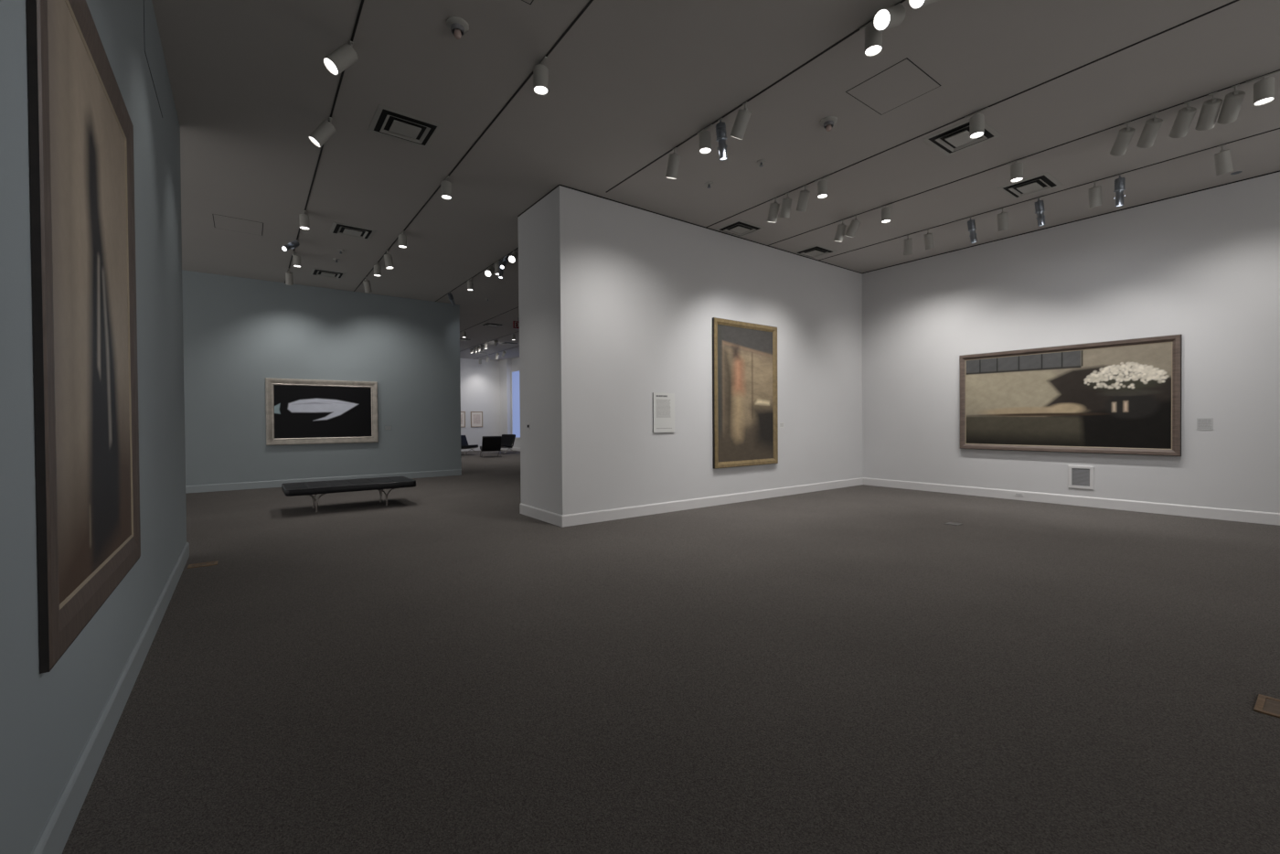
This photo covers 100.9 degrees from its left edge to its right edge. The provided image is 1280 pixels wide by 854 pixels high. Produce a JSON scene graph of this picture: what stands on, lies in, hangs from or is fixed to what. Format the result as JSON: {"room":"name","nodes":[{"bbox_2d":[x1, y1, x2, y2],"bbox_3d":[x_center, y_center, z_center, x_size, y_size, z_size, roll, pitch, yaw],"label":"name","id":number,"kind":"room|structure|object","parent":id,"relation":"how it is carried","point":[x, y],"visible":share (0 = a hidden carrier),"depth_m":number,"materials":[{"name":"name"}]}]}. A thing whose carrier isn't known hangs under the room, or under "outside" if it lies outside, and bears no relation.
{"room":"museum","nodes":[
{"label":"museum","id":0,"kind":"room"},
{"bbox_2d":[0,0,186,853],"bbox_3d":[-1.510,-0.872,0.972,0.200,4.545,11.370,-1,1,-37],"label":"wall","id":1,"kind":"structure","parent":0,"point":[47,720],"depth_m":1.88,"materials":[{"name":"blue paint"}]},
{"bbox_2d":[26,0,140,673],"bbox_3d":[-2.364,-0.482,2.317,0.026,2.472,1.745,-1,1,-37],"label":"painting","id":2,"kind":"object","parent":1,"relation":"attached to","point":[80,127],"visible":1,"depth_m":2.03,"materials":[{"name":"brown wood"}]},
{"bbox_2d":[30,542,189,853],"bbox_3d":[-1.406,1.322,1.060,0.018,0.155,11.370,-1,1,-37],"label":"baseboard","id":3,"kind":"structure","parent":1,"relation":"attached to","point":[53,837],"depth_m":2.17,"materials":[{"name":"grey paint"}]},
{"bbox_2d":[143,0,162,117],"bbox_3d":[-3.646,-2.830,3.966,0.003,0.570,0.980,-1,1,-37],"label":"access panel","id":4,"kind":"object","parent":1,"relation":"attached to","point":[153,48],"visible":1,"depth_m":3.93,"materials":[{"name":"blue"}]},
{"bbox_2d":[181,269,461,485],"bbox_3d":[-8.909,-0.925,11.185,10.111,4.545,0.200,-1,1,-37],"label":"wall","id":5,"kind":"structure","parent":0,"point":[239,333],"depth_m":12.08,"materials":[{"name":"blue paint"}]},
{"bbox_2d":[265,377,378,445],"bbox_3d":[-7.289,-0.348,12.228,2.232,1.478,0.070,-1,1,-37],"label":"painting","id":6,"kind":"object","parent":5,"relation":"attached to","point":[299,411],"visible":1,"depth_m":12.17,"materials":[{"name":"black paint"}]},
{"bbox_2d":[185,469,461,493],"bbox_3d":[-8.827,1.270,11.122,10.111,0.155,0.018,-1,1,-37],"label":"baseboard","id":7,"kind":"structure","parent":5,"relation":"attached to","point":[198,488],"depth_m":11.84,"materials":[{"name":"grey paint"}]},
{"bbox_2d":[459,358,500,447],"bbox_3d":[-13.474,-1.011,22.349,16.140,4.545,0.150,-1,1,-37],"label":"wall","id":8,"kind":"structure","parent":0,"point":[480,391],"depth_m":26.37,"materials":[{"name":"white paint"}]},
{"bbox_2d":[460,411,465,426],"bbox_3d":[-8.800,-0.370,25.723,0.590,0.780,0.035,-1,1,-37],"label":"framed print","id":9,"kind":"object","parent":8,"relation":"attached to","point":[463,413],"visible":0.37,"depth_m":25.83,"materials":[{"name":"beige paper"}]},
{"bbox_2d":[470,411,482,426],"bbox_3d":[-8.098,-0.381,26.246,0.600,0.780,0.035,-1,1,-37],"label":"framed print","id":10,"kind":"object","parent":8,"relation":"attached to","point":[476,417],"visible":1,"depth_m":26.24,"materials":[{"name":"beige paper"}]},
{"bbox_2d":[499,358,511,450],"bbox_3d":[-6.772,-1.108,26.660,0.240,4.545,0.950,-1,1,-37],"label":"wall pier","id":11,"kind":"object","parent":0,"point":[505,365],"visible":0.71,"depth_m":26.35,"materials":[{"name":"white paint"}]},
{"bbox_2d":[62,449,1279,853],"bbox_3d":[-4.474,1.373,10.330,16.440,0.100,30.200,-1,1,-37],"label":"floor","id":12,"kind":"structure","parent":0,"point":[442,667],"depth_m":2.85,"materials":[{"name":"grey carpet"}]},
{"bbox_2d":[187,560,218,568],"bbox_3d":[-4.361,1.373,5.275,0.230,0.007,0.160,-1,1,-37],"label":"floor outlet","id":13,"kind":"object","parent":12,"relation":"on","point":[196,565],"visible":1,"depth_m":5.27,"materials":[{"name":"gold metal"}]},
{"bbox_2d":[281,476,415,511],"bbox_3d":[-4.862,1.134,8.879,1.872,0.416,1.062,-1,1,-37],"label":"bench","id":14,"kind":"object","parent":12,"relation":"on","point":[304,488],"visible":1,"depth_m":8.62,"materials":[{"name":"black leather"}]},
{"bbox_2d":[281,476,415,496],"bbox_3d":[-4.864,0.980,8.877,1.870,0.100,1.060,-1,1,-37],"label":"cushion","id":15,"kind":"object","parent":14,"relation":"on","point":[304,488],"depth_m":8.61,"materials":[{"name":"black leather"}]},
{"bbox_2d":[460,435,478,455],"bbox_3d":[-7.601,0.783,22.938,0.851,0.858,0.742,0,1,28],"label":"lounge chair","id":16,"kind":"object","parent":12,"relation":"on","point":[464,441],"visible":0.66,"depth_m":23.07,"materials":[{"name":"black leather"}]},
{"bbox_2d":[480,436,501,457],"bbox_3d":[-6.076,0.787,21.506,0.742,0.858,0.851,-1,1,-25],"label":"lounge chair","id":17,"kind":"object","parent":12,"relation":"on","point":[488,442],"visible":1,"depth_m":21.22,"materials":[{"name":"black leather"}]},
{"bbox_2d":[491,434,515,454],"bbox_3d":[-6.134,0.763,23.765,0.742,0.858,0.851,0,1,25],"label":"lounge chair","id":18,"kind":"object","parent":12,"relation":"on","point":[507,441],"visible":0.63,"depth_m":23.90,"materials":[{"name":"black leather"}]},
{"bbox_2d":[1253,693,1279,718],"bbox_3d":[3.031,1.346,2.548,0.253,0.007,0.079,-1,1,-37],"label":"floor outlet","id":19,"kind":"object","parent":12,"relation":"on","point":[1271,706],"visible":1,"depth_m":2.54,"materials":[{"name":"gold metal"}]},
{"bbox_2d":[517,185,863,527],"bbox_3d":[1.464,-0.988,9.721,7.288,4.545,1.355,-1,1,-37],"label":"wall","id":20,"kind":"structure","parent":0,"point":[618,302],"depth_m":8.01,"materials":[{"name":"white paint"}]},
{"bbox_2d":[519,502,562,526],"bbox_3d":[-1.439,1.252,7.579,0.018,0.155,1.337,-1,1,-37],"label":"baseboard","id":21,"kind":"structure","parent":20,"relation":"attached to","point":[551,517],"depth_m":7.53,"materials":[{"name":"white paint"}]},
{"bbox_2d":[652,392,674,432],"bbox_3d":[0.367,-0.220,8.069,0.420,0.600,0.022,-1,1,-37],"label":"text panel","id":22,"kind":"object","parent":20,"relation":"attached to","point":[663,403],"visible":1,"depth_m":8.05,"materials":[{"name":"white paper"}]},
{"bbox_2d":[656,399,670,415],"bbox_3d":[0.361,-0.283,8.051,0.290,0.273,0.001,-1,1,-37],"label":"print","id":23,"kind":"object","parent":22,"relation":"attached to","point":[663,406],"depth_m":8.05,"materials":[{"name":"grey paper"}]},
{"bbox_2d":[559,184,861,273],"bbox_3d":[1.850,-3.250,9.172,7.268,0.016,0.003,-1,1,-37],"label":"trim","id":24,"kind":"structure","parent":20,"relation":"attached to","point":[560,185],"depth_m":8.42,"materials":[{"name":"black"}]},
{"bbox_2d":[711,317,778,469],"bbox_3d":[1.847,-0.565,9.149,1.600,2.480,0.060,-1,1,-37],"label":"painting","id":25,"kind":"object","parent":20,"relation":"attached to","point":[745,408],"visible":1,"depth_m":9.12,"materials":[{"name":"brown paint"}]},
{"bbox_2d":[151,0,1279,360],"bbox_3d":[-4.510,-3.272,10.280,16.440,0.100,30.200,-1,1,-37],"label":"ceiling","id":26,"kind":"structure","parent":0,"point":[630,81],"depth_m":5.48,"materials":[{"name":"paint"}]},
{"bbox_2d":[212,213,263,235],"bbox_3d":[-6.341,-3.186,8.354,0.620,0.003,0.700,-1,1,-37],"label":"ceiling access panel","id":27,"kind":"object","parent":26,"relation":"attached to","point":[224,222],"visible":1,"depth_m":8.34,"materials":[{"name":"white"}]},
{"bbox_2d":[285,267,293,285],"bbox_3d":[-7.106,-3.036,10.708,0.143,0.325,0.220,-1,1,-37],"label":"track light","id":28,"kind":"object","parent":26,"relation":"hanging from","point":[289,278],"visible":1,"depth_m":10.66,"materials":[{"name":"grey metal"}]},
{"bbox_2d":[281,239,299,251],"bbox_3d":[-5.879,-3.052,8.895,0.116,0.273,0.335,0,1,7],"label":"track light","id":29,"kind":"object","parent":26,"relation":"hanging from","point":[293,244],"visible":1,"depth_m":8.88,"materials":[{"name":"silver metal"}]},
{"bbox_2d":[291,251,301,266],"bbox_3d":[-6.318,-3.076,9.731,0.140,0.235,0.220,-1,1,-37],"label":"track light","id":30,"kind":"object","parent":26,"relation":"hanging from","point":[297,260],"visible":1,"depth_m":9.69,"materials":[{"name":"grey metal"}]},
{"bbox_2d":[298,210,309,229],"bbox_3d":[-4.980,-3.066,7.847,0.128,0.235,0.204,-1,1,-8],"label":"track light","id":31,"kind":"object","parent":26,"relation":"hanging from","point":[304,219],"visible":1,"depth_m":7.80,"materials":[{"name":"grey metal"}]},
{"bbox_2d":[308,117,336,147],"bbox_3d":[-3.245,-3.014,5.399,0.245,0.313,0.132,-1,1,-29],"label":"track light","id":32,"kind":"object","parent":26,"relation":"hanging from","point":[325,130],"visible":1,"depth_m":5.36,"materials":[{"name":"grey metal"}]},
{"bbox_2d":[284,0,363,283],"bbox_3d":[-2.481,-3.172,4.493,0.017,0.006,18.186,-1,1,-37],"label":"track","id":33,"kind":"object","parent":26,"relation":"attached to","point":[362,1],"visible":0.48,"depth_m":5.15,"materials":[{"name":"black metal"}]},
{"bbox_2d":[309,267,346,278],"bbox_3d":[-6.537,-3.202,11.076,0.600,0.026,0.580,-1,1,-37],"label":"ceiling vent","id":34,"kind":"object","parent":26,"relation":"in","point":[314,272],"visible":1,"depth_m":11.02,"materials":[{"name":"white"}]},
{"bbox_2d":[322,41,358,75],"bbox_3d":[-2.436,-3.012,4.304,0.252,0.307,0.132,-1,1,-45],"label":"track light","id":35,"kind":"object","parent":26,"relation":"hanging from","point":[345,56],"visible":1,"depth_m":4.28,"materials":[{"name":"grey metal"}]},
{"bbox_2d":[329,222,375,239],"bbox_3d":[-4.704,-3.190,8.651,0.600,0.026,0.580,-1,1,-37],"label":"ceiling vent","id":36,"kind":"object","parent":26,"relation":"in","point":[340,229],"visible":1,"depth_m":8.61,"materials":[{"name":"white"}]},
{"bbox_2d":[362,277,371,292],"bbox_3d":[-5.877,-3.056,11.393,0.132,0.319,0.235,-1,1,-10],"label":"track light","id":37,"kind":"object","parent":26,"relation":"hanging from","point":[367,282],"visible":1,"depth_m":11.34,"materials":[{"name":"grey metal"}]},
{"bbox_2d":[373,262,381,276],"bbox_3d":[-5.160,-3.092,10.382,0.128,0.235,0.204,-1,1,-8],"label":"track light","id":38,"kind":"object","parent":26,"relation":"hanging from","point":[377,268],"visible":1,"depth_m":10.33,"materials":[{"name":"grey metal"}]},
{"bbox_2d":[384,250,394,269],"bbox_3d":[-4.571,-3.042,9.617,0.170,0.328,0.132,0,1,12],"label":"track light","id":39,"kind":"object","parent":26,"relation":"hanging from","point":[388,258],"visible":1,"depth_m":9.57,"materials":[{"name":"grey metal"}]},
{"bbox_2d":[398,230,406,247],"bbox_3d":[-3.910,-3.084,8.707,0.128,0.235,0.204,-1,1,-8],"label":"track light","id":40,"kind":"object","parent":26,"relation":"hanging from","point":[402,239],"visible":1,"depth_m":8.66,"materials":[{"name":"grey metal"}]},
{"bbox_2d":[367,104,442,148],"bbox_3d":[-2.500,-3.174,5.629,0.620,0.026,0.580,-1,1,-37],"label":"ceiling vent","id":41,"kind":"object","parent":26,"relation":"in","point":[388,122],"visible":1,"depth_m":5.59,"materials":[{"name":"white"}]},
{"bbox_2d":[440,175,451,199],"bbox_3d":[-2.494,-3.074,6.807,0.128,0.235,0.204,-1,1,-8],"label":"track light","id":42,"kind":"object","parent":26,"relation":"hanging from","point":[445,186],"visible":1,"depth_m":6.76,"materials":[{"name":"grey metal"}]},
{"bbox_2d":[446,16,469,39],"bbox_3d":[-1.440,-3.123,4.175,0.170,0.112,0.170,-1,1,-37],"label":"ceiling detector","id":43,"kind":"object","parent":26,"relation":"attached to","point":[458,26],"visible":1,"depth_m":4.14,"materials":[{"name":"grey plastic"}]},
{"bbox_2d":[467,277,473,290],"bbox_3d":[-3.717,-3.116,11.570,0.128,0.235,0.204,-1,1,-8],"label":"track light","id":44,"kind":"object","parent":26,"relation":"hanging from","point":[470,283],"visible":1,"depth_m":11.52,"materials":[{"name":"grey metal"}]},
{"bbox_2d":[353,0,593,291],"bbox_3d":[-1.381,-3.189,5.313,0.017,0.006,18.186,-1,1,-37],"label":"track","id":45,"kind":"object","parent":26,"relation":"attached to","point":[590,1],"visible":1,"depth_m":5.33,"materials":[{"name":"black metal"}]},
{"bbox_2d":[435,247,518,301],"bbox_3d":[-3.352,-3.236,11.078,0.017,0.006,6.587,-1,1,-37],"label":"track","id":46,"kind":"object","parent":26,"relation":"attached to","point":[517,248],"visible":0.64,"depth_m":11.24,"materials":[{"name":"black metal"}]},
{"bbox_2d":[484,265,494,277],"bbox_3d":[-2.974,-3.090,10.460,0.132,0.274,0.270,0,1,6],"label":"track light","id":47,"kind":"object","parent":26,"relation":"hanging from","point":[488,272],"visible":1,"depth_m":10.40,"materials":[{"name":"grey metal"}]},
{"bbox_2d":[480,322,503,327],"bbox_3d":[-4.749,-3.280,17.025,0.620,0.026,0.580,-1,1,-37],"label":"ceiling vent","id":48,"kind":"object","parent":26,"relation":"in","point":[485,324],"visible":1,"depth_m":16.95,"materials":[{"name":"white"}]},
{"bbox_2d":[498,258,504,278],"bbox_3d":[-2.650,-3.030,10.104,0.116,0.391,0.162,0,1,3],"label":"track light","id":49,"kind":"object","parent":26,"relation":"hanging from","point":[500,272],"visible":0.66,"depth_m":10.07,"materials":[{"name":"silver metal"}]},
{"bbox_2d":[500,255,509,268],"bbox_3d":[-2.506,-3.062,9.804,0.116,0.323,0.300,0,1,9],"label":"track light","id":50,"kind":"object","parent":26,"relation":"hanging from","point":[505,261],"visible":0.86,"depth_m":9.77,"materials":[{"name":"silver metal"}]},
{"bbox_2d":[508,250,518,263],"bbox_3d":[-2.294,-3.090,9.593,0.132,0.267,0.272,0,1,7],"label":"track light","id":51,"kind":"object","parent":26,"relation":"hanging from","point":[514,256],"visible":0.98,"depth_m":9.53,"materials":[{"name":"grey metal"}]},
{"bbox_2d":[533,55,548,95],"bbox_3d":[-0.868,-3.063,4.626,0.128,0.235,0.204,-1,1,-8],"label":"track light","id":52,"kind":"object","parent":26,"relation":"hanging from","point":[540,72],"visible":1,"depth_m":4.58,"materials":[{"name":"grey metal"}]},
{"bbox_2d":[665,147,680,179],"bbox_3d":[0.383,-3.042,6.125,0.132,0.328,0.207,-1,1,-26],"label":"track light","id":53,"kind":"object","parent":26,"relation":"hanging from","point":[674,159],"visible":1,"depth_m":6.08,"materials":[{"name":"grey metal"}]},
{"bbox_2d":[697,124,713,153],"bbox_3d":[0.701,-3.086,5.684,0.128,0.235,0.204,-1,1,-8],"label":"track light","id":54,"kind":"object","parent":26,"relation":"hanging from","point":[705,136],"visible":1,"depth_m":5.64,"materials":[{"name":"white metal"}]},
{"bbox_2d":[715,117,727,159],"bbox_3d":[0.857,-3.008,5.526,0.156,0.391,0.123,-1,1,-37],"label":"track light","id":55,"kind":"object","parent":26,"relation":"hanging from","point":[720,127],"visible":1,"depth_m":5.50,"materials":[{"name":"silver metal"}]},
{"bbox_2d":[714,219,765,236],"bbox_3d":[1.636,-3.238,8.663,0.620,0.026,0.540,-1,1,-37],"label":"ceiling vent","id":56,"kind":"object","parent":26,"relation":"in","point":[739,228],"visible":1,"depth_m":8.63,"materials":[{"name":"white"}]},
{"bbox_2d":[729,101,751,139],"bbox_3d":[1.006,-3.043,5.285,0.141,0.317,0.239,-1,1,-37],"label":"track light","id":57,"kind":"object","parent":26,"relation":"hanging from","point":[742,117],"visible":1,"depth_m":5.23,"materials":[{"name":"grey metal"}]},
{"bbox_2d":[606,0,906,192],"bbox_3d":[2.552,-3.196,3.200,0.017,0.006,10.095,-1,1,-37],"label":"track","id":58,"kind":"object","parent":26,"relation":"attached to","point":[901,1],"visible":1,"depth_m":5.04,"materials":[{"name":"black metal"}]},
{"bbox_2d":[767,197,779,223],"bbox_3d":[1.896,-3.068,7.512,0.132,0.328,0.203,-1,1,-26],"label":"track light","id":59,"kind":"object","parent":26,"relation":"hanging from","point":[773,210],"visible":1,"depth_m":7.46,"materials":[{"name":"white metal"}]},
{"bbox_2d":[779,192,792,217],"bbox_3d":[2.034,-3.070,7.362,0.132,0.324,0.224,0,1,-6],"label":"track light","id":60,"kind":"object","parent":26,"relation":"hanging from","point":[786,203],"visible":1,"depth_m":7.31,"materials":[{"name":"white metal"}]},
{"bbox_2d":[796,184,810,211],"bbox_3d":[2.202,-3.071,7.137,0.132,0.319,0.235,-1,1,-10],"label":"track light","id":61,"kind":"object","parent":26,"relation":"hanging from","point":[804,196],"visible":1,"depth_m":7.09,"materials":[{"name":"white metal"}]},
{"bbox_2d":[793,245,837,258],"bbox_3d":[3.271,-3.264,9.882,0.620,0.026,0.540,-1,1,-37],"label":"ceiling vent","id":62,"kind":"object","parent":26,"relation":"in","point":[816,250],"visible":1,"depth_m":9.84,"materials":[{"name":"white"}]},
{"bbox_2d":[814,174,830,198],"bbox_3d":[2.368,-3.112,6.864,0.128,0.235,0.204,-1,1,-8],"label":"track light","id":63,"kind":"object","parent":26,"relation":"hanging from","point":[822,185],"visible":1,"depth_m":6.82,"materials":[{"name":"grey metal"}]},
{"bbox_2d":[820,116,837,131],"bbox_3d":[1.984,-3.164,5.555,0.170,0.112,0.170,-1,1,-37],"label":"ceiling detector","id":64,"kind":"object","parent":26,"relation":"attached to","point":[828,122],"visible":1,"depth_m":5.52,"materials":[{"name":"white plastic"}]},
{"bbox_2d":[833,219,846,242],"bbox_3d":[3.164,-3.087,8.350,0.142,0.328,0.207,-1,1,-37],"label":"track light","id":65,"kind":"object","parent":26,"relation":"hanging from","point":[841,228],"visible":1,"depth_m":8.30,"materials":[{"name":"white metal"}]},
{"bbox_2d":[845,214,860,237],"bbox_3d":[3.290,-3.089,8.174,0.134,0.322,0.227,-1,1,-37],"label":"track light","id":66,"kind":"object","parent":26,"relation":"hanging from","point":[854,224],"visible":1,"depth_m":8.12,"materials":[{"name":"white metal"}]},
{"bbox_2d":[859,20,882,56],"bbox_3d":[1.837,-3.079,4.161,0.128,0.235,0.204,-1,1,-8],"label":"track light","id":67,"kind":"object","parent":26,"relation":"hanging from","point":[873,37],"visible":0.7,"depth_m":4.12,"materials":[{"name":"white metal"}]},
{"bbox_2d":[878,202,893,223],"bbox_3d":[3.604,-3.131,7.749,0.128,0.235,0.204,-1,1,-8],"label":"track light","id":68,"kind":"object","parent":26,"relation":"hanging from","point":[885,211],"visible":1,"depth_m":7.70,"materials":[{"name":"white metal"}]},
{"bbox_2d":[873,2,905,31],"bbox_3d":[1.862,-3.066,3.947,0.274,0.256,0.138,-1,1,-37],"label":"track light","id":69,"kind":"object","parent":26,"relation":"hanging from","point":[891,16],"visible":1,"depth_m":3.91,"materials":[{"name":"white metal"}]},
{"bbox_2d":[845,57,941,115],"bbox_3d":[2.407,-3.216,5.028,0.650,0.003,0.590,-1,1,-37],"label":"ceiling access panel","id":70,"kind":"object","parent":26,"relation":"attached to","point":[904,81],"visible":1,"depth_m":5.00,"materials":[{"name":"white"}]},
{"bbox_2d":[903,234,912,255],"bbox_3d":[4.587,-3.106,9.046,0.132,0.327,0.212,0,1,26],"label":"track light","id":71,"kind":"object","parent":26,"relation":"hanging from","point":[907,243],"visible":1,"depth_m":9.00,"materials":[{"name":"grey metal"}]},
{"bbox_2d":[907,0,938,9],"bbox_3d":[2.030,-3.066,3.727,0.275,0.253,0.132,-1,1,-22],"label":"track light","id":72,"kind":"object","parent":26,"relation":"hanging from","point":[913,4],"visible":1,"depth_m":3.73,"materials":[{"name":"white metal"}]},
{"bbox_2d":[923,228,934,249],"bbox_3d":[4.794,-3.104,8.769,0.132,0.328,0.206,0,1,45],"label":"track light","id":73,"kind":"object","parent":26,"relation":"hanging from","point":[929,244],"visible":1,"depth_m":8.72,"materials":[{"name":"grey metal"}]},
{"bbox_2d":[921,118,1001,156],"bbox_3d":[3.584,-3.223,5.900,0.640,0.026,0.560,-1,1,-37],"label":"ceiling vent","id":74,"kind":"object","parent":26,"relation":"in","point":[954,139],"visible":0.85,"depth_m":5.90,"materials":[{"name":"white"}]},
{"bbox_2d":[967,216,977,243],"bbox_3d":[5.179,-3.070,8.241,0.166,0.390,0.119,-1,1,-37],"label":"track light","id":75,"kind":"object","parent":26,"relation":"hanging from","point":[971,225],"visible":1,"depth_m":8.21,"materials":[{"name":"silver metal"}]},
{"bbox_2d":[705,0,1239,227],"bbox_3d":[4.142,-3.222,4.483,0.017,0.006,10.252,-1,1,-37],"label":"track","id":76,"kind":"object","parent":26,"relation":"attached to","point":[1231,3],"visible":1,"depth_m":5.05,"materials":[{"name":"black metal"}]},
{"bbox_2d":[964,106,989,138],"bbox_3d":[3.450,-3.104,5.413,0.128,0.235,0.204,-1,1,-8],"label":"track light","id":77,"kind":"object","parent":26,"relation":"hanging from","point":[976,122],"visible":1,"depth_m":5.37,"materials":[{"name":"white metal"}]},
{"bbox_2d":[997,207,1008,231],"bbox_3d":[5.434,-3.100,7.914,0.132,0.327,0.209,0,1,42],"label":"track light","id":78,"kind":"object","parent":26,"relation":"hanging from","point":[1003,217],"visible":1,"depth_m":7.87,"materials":[{"name":"white metal"}]},
{"bbox_2d":[1005,157,1027,181],"bbox_3d":[4.585,-3.124,6.434,0.128,0.235,0.204,-1,1,-8],"label":"track light","id":79,"kind":"object","parent":26,"relation":"hanging from","point":[1017,168],"visible":1,"depth_m":6.39,"materials":[{"name":"white metal"}]},
{"bbox_2d":[767,69,1279,245],"bbox_3d":[5.360,-3.241,5.391,0.017,0.006,10.252,-1,1,-37],"label":"track","id":80,"kind":"object","parent":26,"relation":"attached to","point":[1278,69],"visible":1,"depth_m":6.14,"materials":[{"name":"black metal"}]},
{"bbox_2d":[997,172,1062,199],"bbox_3d":[5.284,-3.249,7.167,0.620,0.026,0.560,-1,1,-37],"label":"ceiling vent","id":81,"kind":"object","parent":26,"relation":"in","point":[1041,182],"visible":0.99,"depth_m":7.13,"materials":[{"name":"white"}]},
{"bbox_2d":[1034,196,1045,226],"bbox_3d":[5.704,-3.067,7.537,0.166,0.390,0.118,-1,1,-37],"label":"track light","id":82,"kind":"object","parent":26,"relation":"hanging from","point":[1040,209],"visible":1,"depth_m":7.51,"materials":[{"name":"silver metal"}]},
{"bbox_2d":[818,128,1279,260],"bbox_3d":[6.579,-3.260,6.300,0.017,0.006,10.252,-1,1,-37],"label":"track","id":83,"kind":"object","parent":26,"relation":"attached to","point":[1277,128],"visible":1,"depth_m":7.13,"materials":[{"name":"black metal"}]},
{"bbox_2d":[1088,181,1102,207],"bbox_3d":[6.076,-3.096,7.053,0.208,0.327,0.140,-1,1,-37],"label":"track light","id":84,"kind":"object","parent":26,"relation":"hanging from","point":[1095,192],"visible":1,"depth_m":7.01,"materials":[{"name":"white metal"}]},
{"bbox_2d":[1113,173,1125,206],"bbox_3d":[6.206,-3.062,6.839,0.141,0.392,0.117,-1,1,-37],"label":"track light","id":85,"kind":"object","parent":26,"relation":"hanging from","point":[1119,183],"visible":1,"depth_m":6.82,"materials":[{"name":"silver metal"}]},
{"bbox_2d":[1109,121,1135,156],"bbox_3d":[5.219,-3.097,5.717,0.132,0.282,0.267,0,1,18],"label":"track light","id":86,"kind":"object","parent":26,"relation":"hanging from","point":[1125,135],"visible":1,"depth_m":5.67,"materials":[{"name":"white metal"}]},
{"bbox_2d":[1136,111,1162,148],"bbox_3d":[5.348,-3.096,5.547,0.132,0.284,0.266,0,1,20],"label":"track light","id":87,"kind":"object","parent":26,"relation":"hanging from","point":[1152,126],"visible":1,"depth_m":5.50,"materials":[{"name":"white metal"}]},
{"bbox_2d":[1169,100,1196,138],"bbox_3d":[5.494,-3.094,5.352,0.132,0.286,0.265,0,1,23],"label":"track light","id":88,"kind":"object","parent":26,"relation":"hanging from","point":[1185,116],"visible":1,"depth_m":5.31,"materials":[{"name":"grey metal"}]},
{"bbox_2d":[1194,91,1222,130],"bbox_3d":[5.604,-3.091,5.209,0.132,0.290,0.264,0,1,29],"label":"track light","id":89,"kind":"object","parent":26,"relation":"hanging from","point":[1210,108],"visible":1,"depth_m":5.17,"materials":[{"name":"grey metal"}]},
{"bbox_2d":[1214,144,1233,175],"bbox_3d":[6.764,-3.091,6.128,0.206,0.328,0.132,-1,1,-26],"label":"track light","id":90,"kind":"object","parent":26,"relation":"hanging from","point":[1222,160],"visible":1,"depth_m":6.09,"materials":[{"name":"grey metal"}]},
{"bbox_2d":[1216,84,1245,124],"bbox_3d":[5.693,-3.090,5.091,0.132,0.290,0.263,0,1,30],"label":"track light","id":91,"kind":"object","parent":26,"relation":"hanging from","point":[1232,101],"visible":1,"depth_m":5.05,"materials":[{"name":"grey metal"}]},
{"bbox_2d":[1246,70,1279,106],"bbox_3d":[5.750,-3.116,4.871,0.128,0.235,0.204,-1,1,-8],"label":"track light","id":92,"kind":"object","parent":26,"relation":"hanging from","point":[1264,90],"visible":1,"depth_m":4.84,"materials":[{"name":"grey metal"}]},
{"bbox_2d":[511,171,1279,512],"bbox_3d":[2.037,-1.051,15.173,0.150,4.545,29.900,-1,1,-37],"label":"wall","id":93,"kind":"structure","parent":0,"point":[1203,267],"depth_m":8.10,"materials":[{"name":"white paint"}]},
{"bbox_2d":[511,369,520,438],"bbox_3d":[-5.597,-1.105,25.260,0.029,3.350,2.600,-1,1,-37],"label":"window","id":94,"kind":"structure","parent":93,"relation":"in","point":[515,374],"depth_m":25.93,"materials":[{"name":"blue glass"}]},
{"bbox_2d":[959,334,1182,456],"bbox_3d":[6.786,-0.452,8.628,0.075,1.720,2.885,-1,1,-37],"label":"painting","id":95,"kind":"object","parent":93,"relation":"attached to","point":[1117,397],"visible":1,"depth_m":8.40,"materials":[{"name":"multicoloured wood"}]},
{"bbox_2d":[862,170,1279,273],"bbox_3d":[7.829,-3.275,7.230,0.003,0.016,10.258,-1,1,-37],"label":"trim","id":96,"kind":"structure","parent":93,"relation":"attached to","point":[1279,170],"depth_m":8.21,"materials":[{"name":"black metal"}]},
{"bbox_2d":[863,477,1279,525],"bbox_3d":[7.861,1.185,7.268,0.018,0.155,10.244,-1,1,-37],"label":"baseboard","id":97,"kind":"structure","parent":93,"relation":"attached to","point":[1204,512],"depth_m":8.23,"materials":[{"name":"white paint"}]},
{"bbox_2d":[1067,465,1093,490],"bbox_3d":[7.009,0.798,8.405,0.016,0.365,0.315,-1,1,-37],"label":"air vent","id":98,"kind":"object","parent":93,"relation":"in","point":[1080,476],"visible":1,"depth_m":8.40,"materials":[{"name":"white metal"}]},
{"bbox_2d":[1196,417,1213,430],"bbox_3d":[7.816,-0.038,7.313,0.005,0.165,0.155,-1,1,-37],"label":"wall label","id":99,"kind":"object","parent":93,"relation":"attached to","point":[1202,423],"visible":1,"depth_m":7.31,"materials":[{"name":"grey paper"}]},
{"bbox_2d":[1197,419,1211,428],"bbox_3d":[7.814,-0.042,7.312,0.001,0.126,0.128,-1,1,-37],"label":"print","id":100,"kind":"object","parent":99,"relation":"attached to","point":[1201,423],"depth_m":7.32,"materials":[{"name":"grey"}]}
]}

